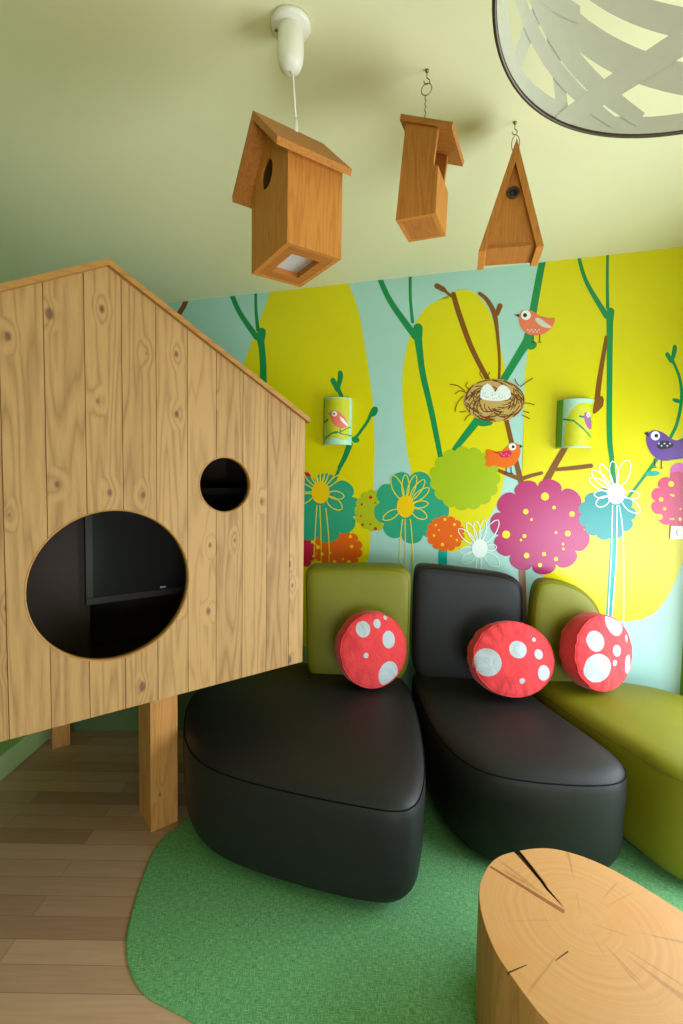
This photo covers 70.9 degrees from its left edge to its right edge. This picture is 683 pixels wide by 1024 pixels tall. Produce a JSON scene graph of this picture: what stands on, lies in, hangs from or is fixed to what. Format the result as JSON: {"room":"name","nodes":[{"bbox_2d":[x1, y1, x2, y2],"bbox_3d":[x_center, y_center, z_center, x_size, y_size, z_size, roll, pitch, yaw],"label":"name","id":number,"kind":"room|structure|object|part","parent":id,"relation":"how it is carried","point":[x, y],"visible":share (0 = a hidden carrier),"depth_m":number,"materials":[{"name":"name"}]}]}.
{"room":"children's playroom","nodes":[
{"label":"children's playroom","id":0,"kind":"room"},
{"bbox_2d":[0,729,49,780],"bbox_3d":[-1.988,1.382,0.731,0.570,0.125,6.086,1,4,0],"label":"baseboard","id":1,"kind":"structure","parent":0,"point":[13,752],"depth_m":2.54,"materials":[{"name":"green paint"}]},
{"bbox_2d":[0,731,193,1023],"bbox_3d":[-0.218,1.509,0.827,4.315,0.080,6.466,1,4,0],"label":"floor","id":2,"kind":"structure","parent":0,"point":[77,846],"depth_m":1.82,"materials":[{"name":"laminate"}]},
{"bbox_2d":[0,258,309,831],"bbox_3d":[-1.246,0.247,2.212,1.612,2.235,1.503,-2,4,-39],"label":"playhouse","id":3,"kind":"object","parent":2,"relation":"on","point":[111,399],"visible":1,"depth_m":1.74,"materials":[{"name":"brown wood"}]},
{"bbox_3d":[-1.605,0.973,2.728,0.090,0.710,0.090,-2,4,-39],"label":"leg","id":4,"kind":"part","parent":3,"relation":"part of","materials":[{"name":"brown wood"}]},
{"bbox_3d":[-1.247,0.979,2.891,0.861,0.690,0.020,1,4,-2],"label":"under panel","id":5,"kind":"part","parent":3,"relation":"part of","materials":[{"name":"brown wood"}]},
{"bbox_3d":[-0.821,1.022,2.147,0.118,0.710,0.170,-2,4,-39],"label":"leg","id":6,"kind":"part","parent":3,"relation":"part of","materials":[{"name":"brown wood"}]},
{"bbox_2d":[83,488,246,605],"bbox_3d":[-0.755,0.130,2.171,0.730,0.480,0.034,-2,4,-39],"label":"wall screen","id":7,"kind":"object","parent":3,"relation":"attached to","point":[128,555],"visible":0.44,"depth_m":2.05,"materials":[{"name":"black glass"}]},
{"bbox_2d":[126,778,682,1023],"bbox_3d":[0.470,1.416,1.820,2.481,0.007,1.952,1,4,0],"label":"area rug","id":8,"kind":"object","parent":2,"relation":"on","point":[211,938],"visible":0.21,"depth_m":1.59,"materials":[{"name":"green carpet"}]},
{"bbox_2d":[183,562,424,902],"bbox_3d":[-0.191,0.849,2.266,1.149,1.048,1.300,1,4,0],"label":"lounge seat","id":9,"kind":"object","parent":8,"relation":"on","point":[302,774],"visible":0.89,"depth_m":1.88,"materials":[{"name":"black leather"}]},
{"bbox_3d":[0.090,0.658,2.772,0.594,0.718,0.240,1,3,0],"label":"backrest","id":10,"kind":"part","parent":9,"relation":"part of","materials":[{"name":"green leather"}]},
{"bbox_2d":[334,611,406,688],"bbox_3d":[0.154,0.716,2.513,0.378,0.392,0.175,0,4,-18],"label":"cushion","id":11,"kind":"object","parent":9,"relation":"on","point":[370,649],"visible":1,"depth_m":2.44,"materials":[{"name":"fabric"}]},
{"bbox_2d":[411,563,626,866],"bbox_3d":[0.764,0.856,2.318,0.733,1.060,1.089,1,4,0],"label":"lounge seat","id":12,"kind":"object","parent":8,"relation":"on","point":[505,774],"visible":0.82,"depth_m":2.00,"materials":[{"name":"black leather"}]},
{"bbox_3d":[0.701,0.666,2.715,0.601,0.731,0.170,1,4,7],"label":"backrest","id":13,"kind":"part","parent":12,"relation":"part of","materials":[{"name":"black leather"}]},
{"bbox_2d":[467,621,553,697],"bbox_3d":[0.844,0.732,2.406,0.419,0.370,0.206,1,4,-5],"label":"cushion","id":14,"kind":"object","parent":12,"relation":"on","point":[513,659],"visible":1,"depth_m":2.34,"materials":[{"name":"fabric"}]},
{"bbox_3d":[0.761,1.145,2.336,0.730,0.425,1.089,1,3,0],"label":"seat","id":15,"kind":"part","parent":12,"relation":"part of","materials":[{"name":"black leather"}]},
{"bbox_2d":[476,848,682,1023],"bbox_3d":[0.677,1.272,1.228,0.612,0.361,0.634,1,4,0],"label":"table","id":16,"kind":"object","parent":8,"relation":"on","point":[563,937],"visible":1,"depth_m":1.22,"materials":[{"name":"brown wood"}]},
{"bbox_2d":[527,577,682,880],"bbox_3d":[1.399,0.897,2.184,0.773,1.016,1.014,1,4,0],"label":"lounge seat","id":17,"kind":"object","parent":8,"relation":"on","point":[641,726],"visible":0.52,"depth_m":2.10,"materials":[{"name":"green leather"}]},
{"bbox_3d":[1.211,0.703,2.605,0.392,0.687,0.144,1,4,2],"label":"backrest","id":18,"kind":"part","parent":17,"relation":"part of","materials":[{"name":"green leather"}]},
{"bbox_2d":[559,612,631,691],"bbox_3d":[1.279,0.701,2.416,0.359,0.385,0.189,0,4,-18],"label":"cushion","id":19,"kind":"object","parent":17,"relation":"on","point":[595,651],"visible":1,"depth_m":2.35,"materials":[{"name":"fabric"}]},
{"bbox_3d":[1.400,1.144,2.197,0.761,0.460,1.009,1,3,0],"label":"seat","id":20,"kind":"part","parent":17,"relation":"part of","materials":[{"name":"green leather"}]},
{"bbox_2d":[0,0,682,302],"bbox_3d":[-0.170,-1.355,0.652,4.315,0.100,6.466,1,4,0],"label":"ceiling","id":21,"kind":"structure","parent":0,"point":[124,124],"depth_m":1.75,"materials":[{"name":"paint"}]},
{"bbox_2d":[232,4,351,286],"bbox_3d":[-0.145,-1.020,1.333,0.218,0.651,0.302,-1,4,-33],"label":"lamp","id":22,"kind":"object","parent":21,"relation":"hanging from","point":[290,181],"visible":1,"depth_m":1.29,"materials":[{"name":"brown wood"}]},
{"bbox_3d":[-0.134,-1.150,1.334,0.023,0.146,0.006,2,4,12],"label":"cord","id":23,"kind":"part","parent":22,"relation":"part of","materials":[{"name":"white plastic"}]},
{"bbox_2d":[277,254,313,272],"bbox_3d":[-0.133,-0.715,1.363,0.098,0.003,0.160,-1,4,-33],"label":"diffuser","id":24,"kind":"object","parent":22,"relation":"attached to","point":[293,263],"depth_m":1.39,"materials":[{"name":"white"}]},
{"bbox_3d":[-0.133,-0.705,1.363,0.135,0.016,0.202,-1,4,-33],"label":"frame","id":25,"kind":"part","parent":22,"relation":"part of","materials":[{"name":"brown wood"}]},
{"bbox_2d":[423,69,429,84],"bbox_3d":[0.261,-1.325,1.465,0.018,0.042,0.012,3,4,30],"label":"ceiling hook","id":26,"kind":"object","parent":21,"relation":"attached to","point":[426,70],"visible":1,"depth_m":1.46,"materials":[{"name":"gold metal"}]},
{"bbox_2d":[396,83,463,241],"bbox_3d":[0.280,-1.095,1.482,0.160,0.429,0.181,4,5,24],"label":"birdhouse","id":27,"kind":"object","parent":26,"relation":"hanging from","point":[429,144],"visible":1,"depth_m":1.43,"materials":[{"name":"brown wood"}]},
{"bbox_2d":[512,121,517,134],"bbox_3d":[0.602,-1.332,1.669,0.018,0.042,0.012,3,4,30],"label":"ceiling hook","id":28,"kind":"object","parent":21,"relation":"attached to","point":[514,122],"visible":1,"depth_m":1.67,"materials":[{"name":"gold metal"}]},
{"bbox_2d":[477,135,543,269],"bbox_3d":[0.598,-1.104,1.684,0.210,0.418,0.148,3,4,14],"label":"birdhouse","id":29,"kind":"object","parent":28,"relation":"hanging from","point":[512,235],"visible":1,"depth_m":1.64,"materials":[{"name":"brown wood"}]},
{"bbox_2d":[492,0,682,137],"bbox_3d":[0.476,-0.937,0.467,0.606,0.686,0.606,1,4,0],"label":"pendant lamp","id":30,"kind":"object","parent":21,"relation":"hanging from","point":[568,33],"visible":1,"depth_m":0.76,"materials":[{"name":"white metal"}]},
{"bbox_2d":[166,247,682,694],"bbox_3d":[-0.118,-0.106,3.227,4.418,2.853,0.126,2,4,17],"label":"wall","id":31,"kind":"structure","parent":0,"point":[455,382],"depth_m":2.82,"materials":[{"name":"multicoloured paper"}]},
{"bbox_2d":[323,397,351,444],"bbox_3d":[-0.035,-0.578,3.067,0.188,0.297,0.088,2,4,17],"label":"wall lamp","id":32,"kind":"object","parent":31,"relation":"attached to","point":[337,410],"visible":1,"depth_m":3.03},
{"bbox_2d":[555,398,592,448],"bbox_3d":[1.297,-0.488,2.664,0.182,0.268,0.088,2,4,17],"label":"wall lamp","id":33,"kind":"object","parent":31,"relation":"attached to","point":[574,415],"visible":1,"depth_m":2.63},
{"bbox_2d":[670,526,682,538],"bbox_3d":[1.818,0.111,2.578,0.092,0.072,0.012,2,4,17],"label":"light switch","id":34,"kind":"object","parent":31,"relation":"attached to","point":[676,532],"visible":1,"depth_m":2.58,"materials":[{"name":"white plastic"}]},
{"bbox_2d":[680,646,682,695],"bbox_3d":[1.923,0.157,0.088,0.120,2.780,4.961,1,4,0],"label":"wall","id":35,"kind":"structure","parent":0,"point":[681,678],"depth_m":2.61,"materials":[{"name":"green paint"}]}
]}

